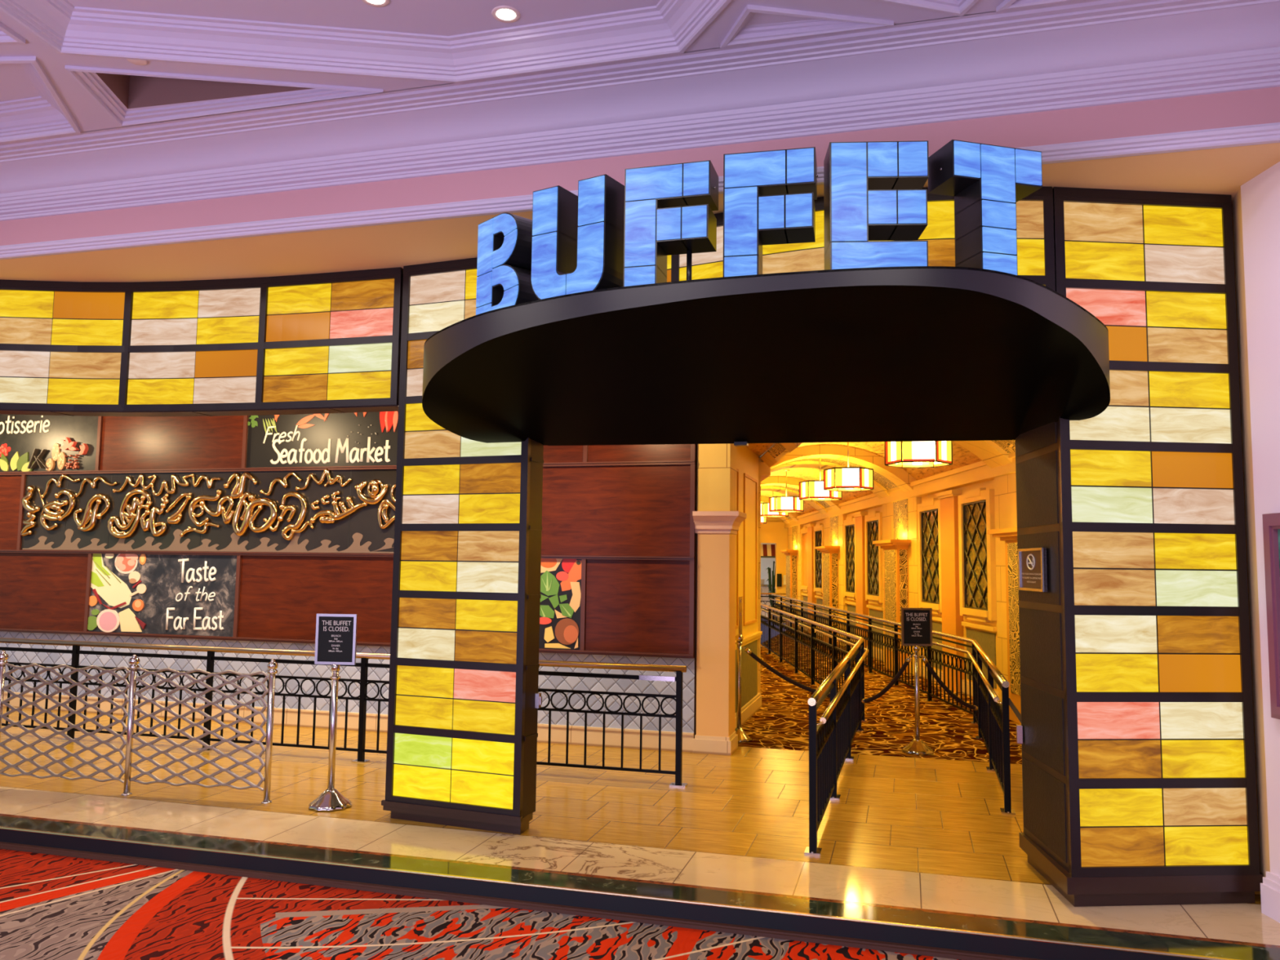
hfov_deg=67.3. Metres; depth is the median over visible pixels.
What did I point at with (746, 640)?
trim
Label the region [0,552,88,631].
wood panel
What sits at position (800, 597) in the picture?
wall pier
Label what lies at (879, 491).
arch
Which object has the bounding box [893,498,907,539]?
wall
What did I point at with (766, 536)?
trim
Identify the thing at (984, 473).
trim
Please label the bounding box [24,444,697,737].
wall
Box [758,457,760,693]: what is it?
wall
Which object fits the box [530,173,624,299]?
sign letter
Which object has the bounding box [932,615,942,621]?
trim
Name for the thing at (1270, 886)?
baseboard
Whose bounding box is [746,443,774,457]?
ceiling
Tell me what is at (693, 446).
trim
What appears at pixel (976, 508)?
window
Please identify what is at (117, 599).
food picture
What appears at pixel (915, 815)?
floor tile
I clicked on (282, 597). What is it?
wood panel
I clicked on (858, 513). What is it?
trim
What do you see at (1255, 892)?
wall
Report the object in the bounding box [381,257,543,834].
pillar
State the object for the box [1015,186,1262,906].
pillar
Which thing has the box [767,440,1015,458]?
ceiling
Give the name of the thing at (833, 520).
wall
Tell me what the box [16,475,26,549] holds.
trim
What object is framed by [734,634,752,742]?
stanchion
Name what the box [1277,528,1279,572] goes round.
picture
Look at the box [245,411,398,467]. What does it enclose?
sign
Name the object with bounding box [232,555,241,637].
trim
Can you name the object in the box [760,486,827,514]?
ceiling
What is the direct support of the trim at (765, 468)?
attached to the wall at (759, 458)
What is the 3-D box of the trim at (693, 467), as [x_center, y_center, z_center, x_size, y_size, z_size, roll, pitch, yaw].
[0.477,0.275,8.666,0.040,0.832,0.060,-1,-5,15]
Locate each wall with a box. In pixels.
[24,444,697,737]
[735,446,758,712]
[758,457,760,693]
[760,517,787,622]
[760,542,775,584]
[786,554,797,613]
[786,555,796,614]
[791,525,797,549]
[803,479,998,691]
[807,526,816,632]
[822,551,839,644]
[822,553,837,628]
[830,515,838,546]
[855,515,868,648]
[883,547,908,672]
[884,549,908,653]
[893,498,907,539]
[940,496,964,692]
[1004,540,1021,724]
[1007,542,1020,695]
[1231,213,1260,894]
[1240,161,1279,876]
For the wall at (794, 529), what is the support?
attached to the wall pier at (800, 597)
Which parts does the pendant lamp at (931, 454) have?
glass pane, glass pane, glass pane, glass pane, glass pane, glass pane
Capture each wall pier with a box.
[787,524,803,628]
[823,514,847,646]
[882,496,923,676]
[994,472,1017,702]
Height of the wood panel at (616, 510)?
0.829 m
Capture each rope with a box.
[742,646,830,697]
[861,654,911,703]
[921,654,977,710]
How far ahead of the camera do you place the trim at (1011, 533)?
10.50 m
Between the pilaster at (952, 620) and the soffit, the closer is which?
the soffit
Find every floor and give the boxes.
[0,786,1279,945]
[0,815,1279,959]
[737,628,1022,764]
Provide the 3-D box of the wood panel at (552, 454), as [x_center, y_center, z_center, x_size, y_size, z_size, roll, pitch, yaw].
[-1.397,-0.564,9.266,1.825,0.824,0.024,-1,-5,15]
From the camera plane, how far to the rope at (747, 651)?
9.09 m
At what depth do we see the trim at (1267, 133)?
5.56 m
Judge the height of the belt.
0.065 m
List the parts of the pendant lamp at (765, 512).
glass pane, glass pane, frame, glass pane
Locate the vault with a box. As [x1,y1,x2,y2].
[760,440,982,515]
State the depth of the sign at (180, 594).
10.09 m
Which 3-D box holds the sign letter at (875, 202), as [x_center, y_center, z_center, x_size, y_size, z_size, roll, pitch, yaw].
[0.961,-1.077,3.928,0.391,0.551,0.190,0,-5,4]
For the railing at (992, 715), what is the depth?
10.88 m
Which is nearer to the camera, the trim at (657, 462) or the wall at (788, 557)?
the trim at (657, 462)
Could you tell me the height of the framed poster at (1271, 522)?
0.975 m
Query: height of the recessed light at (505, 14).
0.018 m
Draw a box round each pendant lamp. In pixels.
[760,484,788,517]
[760,516,766,524]
[768,469,804,512]
[799,457,842,501]
[823,442,873,491]
[884,440,952,467]
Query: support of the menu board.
attached to the wall at (771, 526)
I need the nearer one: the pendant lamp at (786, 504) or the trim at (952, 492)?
the trim at (952, 492)
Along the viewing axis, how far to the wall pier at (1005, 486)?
11.29 m
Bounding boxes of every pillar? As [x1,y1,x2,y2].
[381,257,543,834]
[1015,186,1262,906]
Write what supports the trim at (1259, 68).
attached to the crown molding at (1255, 106)
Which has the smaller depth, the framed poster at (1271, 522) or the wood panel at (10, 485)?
the framed poster at (1271, 522)
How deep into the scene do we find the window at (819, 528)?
23.11 m
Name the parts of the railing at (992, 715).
post, post, post, post, post, post, post, handrail, handrail, post, post, post, post, foot plate, post, post, foot plate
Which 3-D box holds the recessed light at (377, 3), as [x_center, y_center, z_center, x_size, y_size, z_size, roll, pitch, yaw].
[-1.262,-2.289,4.579,0.140,0.018,0.140,-1,-5,15]
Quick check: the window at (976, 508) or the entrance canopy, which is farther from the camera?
the window at (976, 508)
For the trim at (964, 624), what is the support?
attached to the wall at (988, 484)
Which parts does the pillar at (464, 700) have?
glass panel, glass panel, glass panel, glass panel, glass panel, glass panel, glass panel, glass panel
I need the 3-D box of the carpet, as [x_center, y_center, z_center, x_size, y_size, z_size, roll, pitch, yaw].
[-4.415,1.800,0.467,17.200,0.085,10.860,-1,-5,15]
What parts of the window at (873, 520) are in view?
glass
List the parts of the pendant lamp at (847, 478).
glass pane, glass pane, glass pane, rod, frame, glass pane, glass pane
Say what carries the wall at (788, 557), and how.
attached to the wall at (786, 554)
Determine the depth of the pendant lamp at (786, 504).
18.59 m
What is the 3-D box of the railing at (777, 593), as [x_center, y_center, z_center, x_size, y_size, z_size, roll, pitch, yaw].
[2.925,3.606,26.992,2.660,0.885,0.090,1,-5,0]
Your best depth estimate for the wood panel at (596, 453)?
8.84 m
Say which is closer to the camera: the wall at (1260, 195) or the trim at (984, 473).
the wall at (1260, 195)
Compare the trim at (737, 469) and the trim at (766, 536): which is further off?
the trim at (766, 536)
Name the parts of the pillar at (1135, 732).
panel, panel, panel, panel, panel, panel, glass panel, glass panel, glass panel, glass panel, glass panel, glass panel, glass panel, glass panel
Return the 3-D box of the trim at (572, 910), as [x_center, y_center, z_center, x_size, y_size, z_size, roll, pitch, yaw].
[-2.994,2.207,5.596,17.200,0.029,0.035,-1,-5,15]
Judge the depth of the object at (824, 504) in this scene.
21.43 m
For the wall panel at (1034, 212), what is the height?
0.821 m
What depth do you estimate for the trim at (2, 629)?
9.68 m
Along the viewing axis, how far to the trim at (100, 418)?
10.46 m
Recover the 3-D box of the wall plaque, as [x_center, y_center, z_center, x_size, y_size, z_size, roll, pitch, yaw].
[2.155,0.492,5.289,0.024,0.233,0.423,0,-5,5]
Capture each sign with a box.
[0,413,97,471]
[87,553,236,636]
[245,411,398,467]
[538,558,581,649]
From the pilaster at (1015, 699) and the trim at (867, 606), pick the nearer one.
the pilaster at (1015, 699)
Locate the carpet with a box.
[0,848,959,959]
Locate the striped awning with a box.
[760,544,775,557]
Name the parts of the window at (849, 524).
glass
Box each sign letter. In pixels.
[475,212,538,315]
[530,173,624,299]
[623,160,718,286]
[723,146,817,276]
[823,140,928,270]
[928,139,1042,275]
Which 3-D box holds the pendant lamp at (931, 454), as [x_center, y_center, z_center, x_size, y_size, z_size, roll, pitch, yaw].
[2.877,-0.566,9.960,0.656,0.828,0.656,1,-5,0]
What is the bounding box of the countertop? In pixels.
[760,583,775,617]
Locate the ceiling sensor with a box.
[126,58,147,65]
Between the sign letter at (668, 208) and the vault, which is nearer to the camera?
the sign letter at (668, 208)
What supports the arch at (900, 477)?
attached to the vault
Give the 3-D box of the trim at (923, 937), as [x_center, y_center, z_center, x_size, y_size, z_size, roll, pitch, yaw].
[-2.987,2.172,5.623,17.200,0.107,0.018,-1,-5,15]
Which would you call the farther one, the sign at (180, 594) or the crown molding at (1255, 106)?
the sign at (180, 594)
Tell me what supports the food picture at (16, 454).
attached to the sign at (28, 442)
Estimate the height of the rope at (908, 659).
0.482 m
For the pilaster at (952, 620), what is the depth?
13.10 m
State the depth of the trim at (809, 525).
23.72 m
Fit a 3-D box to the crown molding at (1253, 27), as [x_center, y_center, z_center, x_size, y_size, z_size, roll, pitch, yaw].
[-3.242,-1.970,5.998,16.600,0.114,0.186,-1,-5,15]
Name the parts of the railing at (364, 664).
post, post, handrail, foot plate, post, foot plate, post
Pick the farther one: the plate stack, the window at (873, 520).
the plate stack
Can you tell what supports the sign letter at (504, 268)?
on the entrance canopy
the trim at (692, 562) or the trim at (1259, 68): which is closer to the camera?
the trim at (1259, 68)
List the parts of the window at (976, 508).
glass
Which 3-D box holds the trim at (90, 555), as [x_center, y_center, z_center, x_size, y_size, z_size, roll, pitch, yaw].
[-5.924,1.208,10.356,0.040,0.832,0.060,-1,-5,15]
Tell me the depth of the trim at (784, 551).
25.92 m
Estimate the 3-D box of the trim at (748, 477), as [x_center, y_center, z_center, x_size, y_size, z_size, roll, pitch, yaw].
[1.246,0.786,10.834,0.016,1.650,0.900,-1,-5,15]
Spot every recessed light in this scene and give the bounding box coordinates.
[361,0,390,7]
[491,5,519,22]
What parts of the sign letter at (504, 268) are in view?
glass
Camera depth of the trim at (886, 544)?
15.23 m
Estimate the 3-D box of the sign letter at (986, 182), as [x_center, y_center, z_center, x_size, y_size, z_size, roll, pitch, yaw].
[1.418,-1.070,3.950,0.413,0.551,0.190,2,-5,-14]
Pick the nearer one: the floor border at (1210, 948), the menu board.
the floor border at (1210, 948)
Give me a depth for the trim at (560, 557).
9.70 m
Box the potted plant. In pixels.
[765,560,775,620]
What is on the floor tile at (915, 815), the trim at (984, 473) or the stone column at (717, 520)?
the stone column at (717, 520)
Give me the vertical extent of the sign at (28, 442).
0.830 m
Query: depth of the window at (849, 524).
19.70 m
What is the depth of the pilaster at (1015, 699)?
10.59 m
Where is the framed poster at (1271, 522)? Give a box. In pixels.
[1262,512,1279,719]
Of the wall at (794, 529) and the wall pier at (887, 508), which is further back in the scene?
the wall at (794, 529)
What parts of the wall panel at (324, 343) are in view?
glass panel, glass panel, glass panel, glass panel, glass panel, glass panel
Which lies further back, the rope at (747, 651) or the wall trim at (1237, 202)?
the rope at (747, 651)
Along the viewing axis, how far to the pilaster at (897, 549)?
15.25 m
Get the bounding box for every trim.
[0,0,1279,162]
[0,46,1279,221]
[0,122,1279,259]
[0,460,696,475]
[0,549,695,559]
[0,627,694,658]
[0,826,1238,959]
[0,828,1203,959]
[0,841,1044,959]
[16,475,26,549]
[83,553,93,631]
[94,416,102,470]
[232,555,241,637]
[241,415,248,467]
[580,559,586,650]
[582,445,587,462]
[688,560,695,654]
[689,464,696,556]
[690,444,696,460]
[735,468,738,629]
[735,631,762,649]
[742,473,757,626]
[760,461,770,481]
[760,531,777,543]
[779,549,798,554]
[784,457,1015,528]
[805,523,816,527]
[814,546,839,552]
[814,595,822,599]
[844,600,855,604]
[852,511,867,517]
[866,604,883,610]
[872,539,911,548]
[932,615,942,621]
[936,489,962,498]
[961,621,997,631]
[986,527,1017,541]
[1231,187,1270,876]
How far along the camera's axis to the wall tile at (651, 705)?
9.54 m
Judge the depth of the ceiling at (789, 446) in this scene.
9.75 m
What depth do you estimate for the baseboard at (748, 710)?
10.50 m
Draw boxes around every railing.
[0,637,687,786]
[760,592,786,622]
[760,603,868,855]
[769,593,1015,814]
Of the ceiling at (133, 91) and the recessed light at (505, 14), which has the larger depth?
the ceiling at (133, 91)
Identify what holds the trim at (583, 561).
attached to the wall at (695, 613)
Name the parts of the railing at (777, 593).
handrail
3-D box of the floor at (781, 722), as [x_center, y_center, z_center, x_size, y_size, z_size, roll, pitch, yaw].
[14.678,3.737,21.055,23.000,0.115,31.110,-1,-5,15]
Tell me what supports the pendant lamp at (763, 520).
hanging from the vault
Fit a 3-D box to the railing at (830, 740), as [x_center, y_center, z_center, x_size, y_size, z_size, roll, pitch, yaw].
[2.279,2.630,15.908,1.181,0.885,20.928,0,-5,4]
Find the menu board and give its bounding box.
[777,573,782,586]
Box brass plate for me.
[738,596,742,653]
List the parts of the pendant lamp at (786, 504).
glass pane, glass pane, rod, frame, glass pane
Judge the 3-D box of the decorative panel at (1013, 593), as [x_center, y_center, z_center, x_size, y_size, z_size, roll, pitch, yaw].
[4.081,1.479,10.201,0.146,1.630,0.776,2,-5,-12]
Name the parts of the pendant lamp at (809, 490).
glass pane, glass pane, rod, frame, glass pane, glass pane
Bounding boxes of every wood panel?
[0,475,22,549]
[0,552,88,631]
[99,415,244,470]
[237,555,393,642]
[541,464,690,556]
[542,445,582,462]
[585,559,689,653]
[587,444,690,462]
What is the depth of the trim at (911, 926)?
4.77 m
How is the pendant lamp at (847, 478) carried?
hanging from the vault
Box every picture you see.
[0,437,88,471]
[87,553,146,632]
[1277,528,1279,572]
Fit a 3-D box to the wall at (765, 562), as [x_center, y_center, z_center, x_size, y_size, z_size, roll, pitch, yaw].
[3.462,3.060,33.966,5.000,3.200,0.200,1,-5,0]
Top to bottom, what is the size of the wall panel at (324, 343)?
0.950 m
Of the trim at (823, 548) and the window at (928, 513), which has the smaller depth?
the window at (928, 513)
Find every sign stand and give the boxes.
[308,613,357,811]
[901,607,933,755]
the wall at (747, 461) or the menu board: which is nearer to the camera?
the wall at (747, 461)
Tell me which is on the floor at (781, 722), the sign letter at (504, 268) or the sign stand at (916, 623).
the sign stand at (916, 623)
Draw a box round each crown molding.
[0,1,1279,193]
[0,86,1279,245]
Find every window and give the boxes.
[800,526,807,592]
[813,523,823,595]
[843,515,855,599]
[864,511,883,604]
[916,497,942,614]
[957,487,996,622]
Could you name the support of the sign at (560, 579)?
attached to the wall at (695, 613)
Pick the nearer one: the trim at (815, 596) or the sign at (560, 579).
the sign at (560, 579)
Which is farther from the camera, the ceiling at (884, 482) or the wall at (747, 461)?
the ceiling at (884, 482)
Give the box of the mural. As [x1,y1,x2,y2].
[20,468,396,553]
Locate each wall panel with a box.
[0,266,403,416]
[666,186,1055,290]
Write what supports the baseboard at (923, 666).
attached to the wall at (988, 484)
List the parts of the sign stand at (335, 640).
frame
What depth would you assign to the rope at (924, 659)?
8.75 m
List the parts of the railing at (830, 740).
post, post, post, post, handrail, post, foot plate, handrail, post, post, foot plate, post, foot plate, post, post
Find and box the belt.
[1008,697,1021,723]
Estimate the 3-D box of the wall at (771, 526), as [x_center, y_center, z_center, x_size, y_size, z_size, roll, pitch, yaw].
[2.970,2.369,28.028,3.100,3.530,0.250,1,-5,0]
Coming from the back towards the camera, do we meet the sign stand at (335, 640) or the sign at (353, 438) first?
the sign at (353, 438)
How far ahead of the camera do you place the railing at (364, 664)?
8.09 m
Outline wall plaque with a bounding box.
[1017,547,1047,591]
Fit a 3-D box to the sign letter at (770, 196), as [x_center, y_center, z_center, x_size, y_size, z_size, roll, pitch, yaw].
[0.551,-1.074,4.023,0.384,0.551,0.190,0,-5,12]
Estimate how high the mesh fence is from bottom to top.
0.969 m
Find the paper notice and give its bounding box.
[783,575,786,585]
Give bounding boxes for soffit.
[0,142,1279,282]
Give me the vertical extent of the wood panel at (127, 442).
0.824 m
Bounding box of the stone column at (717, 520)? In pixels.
[692,443,746,755]
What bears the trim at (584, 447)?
attached to the wall at (695, 613)
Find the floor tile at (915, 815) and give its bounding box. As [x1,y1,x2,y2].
[0,706,1261,904]
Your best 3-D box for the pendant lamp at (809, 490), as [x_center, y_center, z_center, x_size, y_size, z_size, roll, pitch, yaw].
[2.872,-0.098,15.320,0.656,0.828,0.656,1,-5,0]
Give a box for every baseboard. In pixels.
[3,691,693,752]
[734,692,761,728]
[803,625,998,697]
[1260,871,1279,923]
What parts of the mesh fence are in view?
post, panel, post, panel, post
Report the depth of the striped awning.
28.39 m
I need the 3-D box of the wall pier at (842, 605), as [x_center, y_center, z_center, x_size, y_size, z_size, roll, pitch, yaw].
[4.284,2.066,21.145,0.080,2.970,2.100,1,-5,0]
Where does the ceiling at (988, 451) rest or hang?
attached to the vault
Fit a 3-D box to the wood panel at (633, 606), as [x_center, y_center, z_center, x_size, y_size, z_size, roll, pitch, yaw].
[-0.024,1.141,8.730,0.980,0.829,0.024,-1,-5,15]
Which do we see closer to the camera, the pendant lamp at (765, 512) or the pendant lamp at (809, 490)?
the pendant lamp at (809, 490)
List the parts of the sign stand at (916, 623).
frame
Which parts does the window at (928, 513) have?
glass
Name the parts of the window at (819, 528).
glass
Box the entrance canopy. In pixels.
[422,266,1110,446]
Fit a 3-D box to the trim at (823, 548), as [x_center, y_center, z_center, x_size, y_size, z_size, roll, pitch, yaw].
[4.091,1.515,21.043,0.320,0.125,1.160,1,-5,0]
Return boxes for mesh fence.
[0,650,278,804]
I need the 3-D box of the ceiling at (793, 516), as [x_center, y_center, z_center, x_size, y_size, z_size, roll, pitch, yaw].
[2.891,0.750,25.846,2.928,0.726,0.500,1,-5,0]
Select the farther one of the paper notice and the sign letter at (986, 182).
the paper notice
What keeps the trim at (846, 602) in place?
attached to the wall at (988, 484)
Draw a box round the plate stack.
[760,578,764,584]
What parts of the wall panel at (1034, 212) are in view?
glass panel, glass panel, glass panel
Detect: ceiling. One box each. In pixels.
[0,0,1083,143]
[95,72,313,108]
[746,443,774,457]
[760,440,1012,468]
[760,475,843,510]
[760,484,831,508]
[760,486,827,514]
[760,495,799,521]
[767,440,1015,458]
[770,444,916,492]
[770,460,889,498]
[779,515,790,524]
[781,442,802,453]
[782,457,897,489]
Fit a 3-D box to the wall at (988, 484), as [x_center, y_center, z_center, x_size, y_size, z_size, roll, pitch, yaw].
[4.423,1.726,17.120,0.212,2.950,21.600,1,-5,0]
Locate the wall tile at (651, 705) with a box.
[0,631,694,733]

